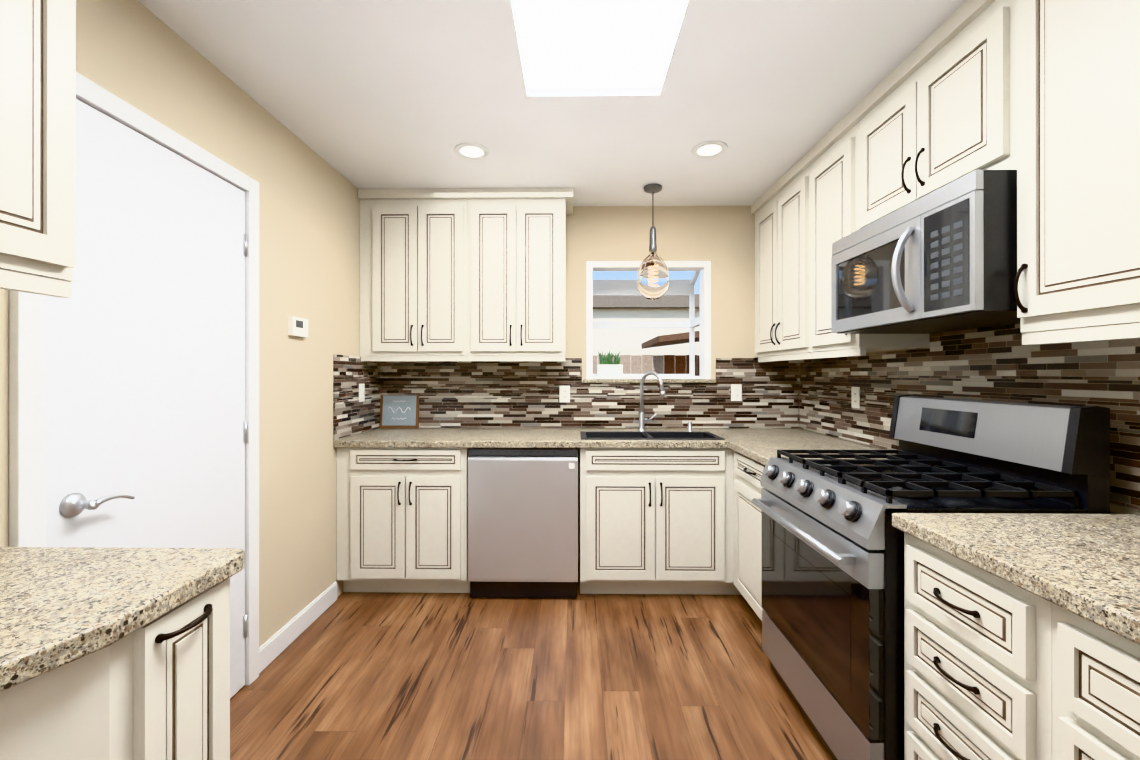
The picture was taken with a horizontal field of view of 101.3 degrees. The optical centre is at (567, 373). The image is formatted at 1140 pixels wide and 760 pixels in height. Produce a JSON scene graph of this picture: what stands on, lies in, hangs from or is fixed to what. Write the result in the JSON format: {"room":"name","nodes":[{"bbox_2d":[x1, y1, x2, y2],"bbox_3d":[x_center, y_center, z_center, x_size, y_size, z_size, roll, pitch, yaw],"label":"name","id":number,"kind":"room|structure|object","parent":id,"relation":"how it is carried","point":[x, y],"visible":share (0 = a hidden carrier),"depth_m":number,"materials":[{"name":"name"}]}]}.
{"room":"kitchen","nodes":[
{"label":"kitchen","id":0,"kind":"room"},
{"bbox_2d":[0,0,378,646],"bbox_3d":[-1.414,0.059,1.003,0.120,2.460,4.810,0,0,1],"label":"wall","id":1,"kind":"structure","parent":0,"point":[137,54],"depth_m":2.17,"materials":[{"name":"beige paint"}]},
{"bbox_2d":[0,0,75,287],"bbox_3d":[-1.197,-0.684,0.398,0.328,0.974,1.184,0,0,1],"label":"upper cabinet","id":2,"kind":"object","parent":1,"relation":"attached to","point":[37,130],"depth_m":0.91,"materials":[{"name":"wood"}]},
{"bbox_2d":[9,72,258,685],"bbox_3d":[-1.332,0.237,1.561,0.025,2.104,0.864,0,0,1],"label":"door frame","id":3,"kind":"structure","parent":1,"relation":"attached to","point":[27,419],"depth_m":1.32,"materials":[{"name":"white wood"}]},
{"bbox_2d":[46,98,246,697],"bbox_3d":[-1.308,0.264,1.563,0.074,2.035,0.744,0,0,1],"label":"door","id":4,"kind":"structure","parent":1,"relation":"in","point":[146,431],"depth_m":1.49,"materials":[{"name":"wood"}]},
{"bbox_2d":[259,581,336,672],"bbox_3d":[-1.327,1.237,2.333,0.013,0.104,0.676,0,0,1],"label":"baseboard","id":5,"kind":"structure","parent":1,"relation":"attached to","point":[277,643],"depth_m":2.27,"materials":[{"name":"white wood"}]},
{"bbox_2d":[288,316,307,336],"bbox_3d":[-1.323,-0.230,2.296,0.024,0.090,0.130,0,0,1],"label":"thermostat","id":6,"kind":"object","parent":1,"relation":"attached to","point":[297,326],"visible":1,"depth_m":2.27,"materials":[{"name":"white plastic"}]},
{"bbox_2d":[333,354,379,440],"bbox_3d":[-1.322,0.134,2.965,0.006,0.488,0.627,0,0,1],"label":"backsplash","id":7,"kind":"structure","parent":1,"relation":"attached to","point":[352,415],"depth_m":2.89,"materials":[{"name":"tile"}]},
{"bbox_2d":[359,383,364,401],"bbox_3d":[-1.314,0.120,2.986,0.007,0.116,0.072,0,0,1],"label":"outlet","id":8,"kind":"object","parent":7,"relation":"attached to","point":[361,392],"visible":1,"depth_m":2.99,"materials":[{"name":"white plastic"}]},
{"bbox_2d":[230,559,832,759],"bbox_3d":[0.111,1.319,0.980,3.530,0.060,5.170,0,0,1],"label":"floor","id":9,"kind":"structure","parent":0,"point":[395,676],"depth_m":1.94,"materials":[{"name":"brown wood"}]},
{"bbox_2d":[0,606,179,759],"bbox_3d":[-1.046,0.853,-0.221,0.648,0.868,2.096,0,0,1],"label":"base cabinet","id":10,"kind":"object","parent":9,"relation":"on","point":[158,688],"depth_m":0.74,"materials":[{"name":"wood"}]},
{"bbox_2d":[0,547,244,691],"bbox_3d":[-1.037,0.398,-0.121,0.663,0.039,2.295,0,0,1],"label":"countertop","id":11,"kind":"structure","parent":10,"relation":"on","point":[60,606],"depth_m":0.81,"materials":[{"name":"stone"}]},
{"bbox_2d":[180,577,229,759],"bbox_3d":[-1.030,0.854,0.897,0.648,0.868,0.220,0,0,1],"label":"base cabinet","id":12,"kind":"object","parent":9,"relation":"on","point":[205,618],"depth_m":0.92,"materials":[{"name":"wood"}]},
{"bbox_2d":[337,448,469,592],"bbox_3d":[-0.948,0.855,2.955,0.751,0.868,0.648,0,0,1],"label":"base cabinet","id":13,"kind":"object","parent":9,"relation":"on","point":[402,520],"visible":0.96,"depth_m":2.66,"materials":[{"name":"wood"}]},
{"bbox_2d":[468,448,577,597],"bbox_3d":[-0.250,0.851,2.942,0.624,0.854,0.597,0,0,1],"label":"dishwasher","id":14,"kind":"object","parent":9,"relation":"on","point":[522,522],"visible":0.98,"depth_m":2.65,"materials":[{"name":"silver metal"}]},
{"bbox_2d":[687,448,710,594],"bbox_3d":[1.220,0.855,2.936,0.765,0.868,0.623,0,0,1],"label":"base cabinet","id":15,"kind":"object","parent":9,"relation":"on","point":[698,459],"depth_m":2.64,"materials":[{"name":"wood"}]},
{"bbox_2d":[706,429,824,435],"bbox_3d":[1.245,0.400,2.860,0.699,0.039,0.300,0,0,1],"label":"countertop","id":16,"kind":"structure","parent":15,"relation":"on","point":[719,432],"depth_m":3.03,"materials":[{"name":"stone"}]},
{"bbox_2d":[711,448,764,620],"bbox_3d":[1.211,0.855,2.349,0.765,0.868,0.579,0,0,1],"label":"base cabinet","id":17,"kind":"object","parent":9,"relation":"on","point":[736,522],"depth_m":2.56,"materials":[{"name":"wood"}]},
{"bbox_2d":[334,428,841,447],"bbox_3d":[0.136,0.400,2.940,2.919,0.039,0.632,0,0,1],"label":"countertop","id":18,"kind":"structure","parent":17,"relation":"on","point":[381,437],"depth_m":2.71,"materials":[{"name":"stone"}]},
{"bbox_2d":[379,395,418,427],"bbox_3d":[-1.176,0.256,3.274,0.270,0.245,0.038,0,0,1],"label":"home sign","id":19,"kind":"object","parent":18,"relation":"on","point":[399,411],"visible":1,"depth_m":3.26,"materials":[{"name":"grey wood"}]},
{"bbox_2d":[638,371,664,431],"bbox_3d":[0.539,0.182,3.025,0.154,0.395,0.184,0,0,1],"label":"faucet","id":20,"kind":"object","parent":18,"relation":"on","point":[642,419],"visible":1,"depth_m":3.08,"materials":[{"name":"silver metal"}]},
{"bbox_2d":[580,431,724,439],"bbox_3d":[0.493,0.472,2.865,0.830,0.196,0.340,0,0,1],"label":"sink","id":21,"kind":"object","parent":18,"relation":"in","point":[607,435],"visible":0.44,"depth_m":3.00,"materials":[{"name":"metal"}]},
{"bbox_2d":[687,422,692,431],"bbox_3d":[0.806,0.348,3.086,0.040,0.062,0.039,0,0,1],"label":"soap dispenser","id":22,"kind":"object","parent":18,"relation":"on","point":[689,427],"visible":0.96,"depth_m":3.07,"materials":[{"name":"silver metal"}]},
{"bbox_2d":[726,440,886,464],"bbox_3d":[1.239,0.399,2.320,0.696,0.039,0.540,0,0,1],"label":"countertop","id":23,"kind":"structure","parent":17,"relation":"on","point":[762,446],"depth_m":2.44,"materials":[{"name":"stone"}]},
{"bbox_2d":[752,394,1116,759],"bbox_3d":[1.170,0.690,1.670,0.772,1.200,0.756,0,0,1],"label":"stove","id":24,"kind":"object","parent":9,"relation":"on","point":[833,593],"visible":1,"depth_m":1.46,"materials":[{"name":"silver metal"}]},
{"bbox_2d":[904,532,1139,759],"bbox_3d":[1.217,0.854,0.787,0.708,0.868,0.975,0,0,1],"label":"base cabinet","id":25,"kind":"object","parent":9,"relation":"on","point":[996,668],"visible":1,"depth_m":0.97,"materials":[{"name":"wood"}]},
{"bbox_2d":[892,513,1139,644],"bbox_3d":[1.221,0.399,0.778,0.686,0.039,0.997,0,0,1],"label":"countertop","id":26,"kind":"structure","parent":25,"relation":"on","point":[1086,566],"depth_m":1.00,"materials":[{"name":"stone"}]},
{"bbox_2d":[138,0,965,205],"bbox_3d":[0.111,-1.231,0.981,3.170,0.120,4.810,0,0,1],"label":"ceiling","id":27,"kind":"structure","parent":0,"point":[378,94],"depth_m":1.94,"materials":[{"name":"white paint"}]},
{"bbox_2d":[454,142,489,159],"bbox_3d":[-0.503,-1.167,2.455,0.184,0.006,0.184,0,0,1],"label":"recessed light","id":28,"kind":"object","parent":27,"relation":"in","point":[472,151],"visible":1,"depth_m":2.45,"materials":[{"name":"white plastic"}]},
{"bbox_2d":[513,0,684,88],"bbox_3d":[0.099,-1.208,1.391,0.551,0.015,1.146,0,0,1],"label":"skylight panel","id":29,"kind":"object","parent":27,"relation":"in","point":[596,43],"visible":1,"depth_m":1.69,"materials":[{"name":"white glass"}]},
{"bbox_2d":[637,184,668,299],"bbox_3d":[0.534,-0.815,2.930,0.200,0.707,0.200,0,0,1],"label":"pendant lamp","id":30,"kind":"object","parent":27,"relation":"hanging from","point":[653,278],"visible":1,"depth_m":2.87,"materials":[{"name":"glass"}]},
{"bbox_2d":[691,141,727,157],"bbox_3d":[0.737,-1.167,2.437,0.184,0.006,0.184,0,0,1],"label":"recessed light","id":31,"kind":"object","parent":27,"relation":"in","point":[709,149],"visible":1,"depth_m":2.43,"materials":[{"name":"white plastic"}]},
{"bbox_2d":[380,206,798,558],"bbox_3d":[0.145,0.060,3.325,2.930,2.460,0.120,0,0,1],"label":"wall","id":32,"kind":"structure","parent":0,"point":[721,239],"depth_m":3.26,"materials":[{"name":"beige paint"}]},
{"bbox_2d":[358,188,469,359],"bbox_3d":[-0.977,-0.641,3.116,0.688,1.054,0.328,0,0,1],"label":"upper cabinet","id":33,"kind":"object","parent":32,"relation":"attached to","point":[462,274],"depth_m":2.95,"materials":[{"name":"wood"}]},
{"bbox_2d":[470,188,569,359],"bbox_3d":[-0.323,-0.641,3.106,0.620,1.054,0.328,0,0,1],"label":"upper cabinet","id":34,"kind":"object","parent":32,"relation":"attached to","point":[518,235],"depth_m":2.94,"materials":[{"name":"wood"}]},
{"bbox_2d":[380,358,798,427],"bbox_3d":[0.144,0.134,3.261,2.914,0.488,0.006,0,0,1],"label":"backsplash","id":35,"kind":"structure","parent":32,"relation":"attached to","point":[488,394],"depth_m":3.26,"materials":[{"name":"tile"}]},
{"bbox_2d":[559,386,569,401],"bbox_3d":[-0.021,0.140,3.256,0.072,0.116,0.007,0,0,1],"label":"electrical outlet","id":36,"kind":"object","parent":35,"relation":"attached to","point":[564,393],"visible":1,"depth_m":3.25,"materials":[{"name":"white plastic"}]},
{"bbox_2d":[731,384,741,400],"bbox_3d":[1.169,0.130,3.239,0.072,0.116,0.007,0,0,1],"label":"electrical outlet","id":37,"kind":"object","parent":35,"relation":"attached to","point":[736,392],"visible":1,"depth_m":3.24,"materials":[{"name":"white plastic"}]},
{"bbox_2d":[586,261,710,378],"bbox_3d":[0.567,-0.421,3.501,0.870,0.918,0.478,0,0,1],"label":"garden window","id":38,"kind":"structure","parent":32,"relation":"in","point":[629,287],"depth_m":3.39,"materials":[{"name":"plastic"}]},
{"bbox_2d":[597,350,622,375],"bbox_3d":[0.318,-0.083,3.549,0.190,0.195,0.117,0,0,1],"label":"plant pot","id":39,"kind":"object","parent":38,"relation":"in","point":[606,366],"visible":1,"depth_m":3.50,"materials":[{"name":"white ceramic"}]},
{"bbox_2d":[583,379,715,382],"bbox_3d":[0.565,0.050,3.304,0.920,0.023,0.149,0,0,1],"label":"window sill","id":40,"kind":"structure","parent":32,"relation":"attached to","point":[649,381],"depth_m":3.23,"materials":[{"name":"stone"}]},
{"bbox_2d":[801,325,1139,513],"bbox_3d":[1.636,0.059,0.959,0.120,2.460,4.810,0,0,1],"label":"wall","id":41,"kind":"structure","parent":0,"point":[1118,509],"depth_m":1.35,"materials":[{"name":"beige paint"}]},
{"bbox_2d":[751,157,826,359],"bbox_3d":[1.437,-0.641,2.858,0.328,1.054,0.773,0,0,1],"label":"upper cabinet","id":42,"kind":"object","parent":41,"relation":"attached to","point":[778,213],"depth_m":2.80,"materials":[{"name":"wood"}]},
{"bbox_2d":[803,107,929,355],"bbox_3d":[1.429,-0.642,2.263,0.328,1.054,0.419,0,0,1],"label":"upper cabinet","id":43,"kind":"object","parent":41,"relation":"attached to","point":[829,166],"depth_m":2.28,"materials":[{"name":"wood"}]},
{"bbox_2d":[855,0,1010,230],"bbox_3d":[1.420,-0.874,1.682,0.328,0.590,0.740,0,0,1],"label":"upper cabinet","id":44,"kind":"object","parent":41,"relation":"attached to","point":[942,115],"depth_m":1.58,"materials":[{"name":"wood"}]},
{"bbox_2d":[831,170,1019,333],"bbox_3d":[1.338,-0.376,1.683,0.490,0.398,0.738,0,0,1],"label":"microwave","id":45,"kind":"object","parent":44,"relation":"attached to","point":[942,259],"visible":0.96,"depth_m":1.48,"materials":[{"name":"silver metal"}]},
{"bbox_2d":[799,323,1139,510],"bbox_3d":[1.583,0.101,1.755,0.006,0.554,2.962,0,0,1],"label":"backsplash","id":46,"kind":"structure","parent":41,"relation":"attached to","point":[999,363],"depth_m":1.76,"materials":[{"name":"tile"}]},
{"bbox_2d":[851,387,859,407],"bbox_3d":[1.588,0.130,2.579,0.007,0.116,0.072,0,0,1],"label":"electrical outlet","id":47,"kind":"object","parent":46,"relation":"attached to","point":[855,397],"visible":1,"depth_m":2.58,"materials":[{"name":"white plastic"}]},
{"bbox_2d":[1011,0,1139,339],"bbox_3d":[1.411,-0.642,1.025,0.328,1.054,0.573,0,0,1],"label":"upper cabinet","id":48,"kind":"object","parent":41,"relation":"attached to","point":[1042,97],"depth_m":1.15,"materials":[{"name":"wood"}]},
{"label":"outside","id":49,"kind":"structure","parent":0,"visible":0},
{"bbox_3d":[1.099,1.544,9.501,22.000,0.100,11.500,0,0,1],"label":"ground","id":50,"kind":"structure","parent":49,"visible":0},
{"bbox_2d":[593,294,698,354],"bbox_3d":[1.071,0.123,7.577,18.000,2.740,0.550,0,0,1],"label":"building","id":51,"kind":"structure","parent":50,"relation":"on","point":[627,341],"depth_m":7.45,"materials":[{"name":"paint"}]},
{"bbox_2d":[593,355,698,375],"bbox_3d":[0.551,0.571,6.189,9.000,1.641,0.060,0,0,1],"label":"fence","id":52,"kind":"object","parent":50,"relation":"on","point":[657,364],"visible":0.02,"depth_m":6.15,"materials":[{"name":"brown wood"}]},
{"bbox_2d":[641,331,698,348],"bbox_3d":[2.161,0.389,6.136,2.180,2.205,1.400,0,0,1],"label":"roof","id":53,"kind":"structure","parent":50,"relation":"on","point":[670,339],"depth_m":5.60,"materials":[{"name":"brown wood"}]}
]}

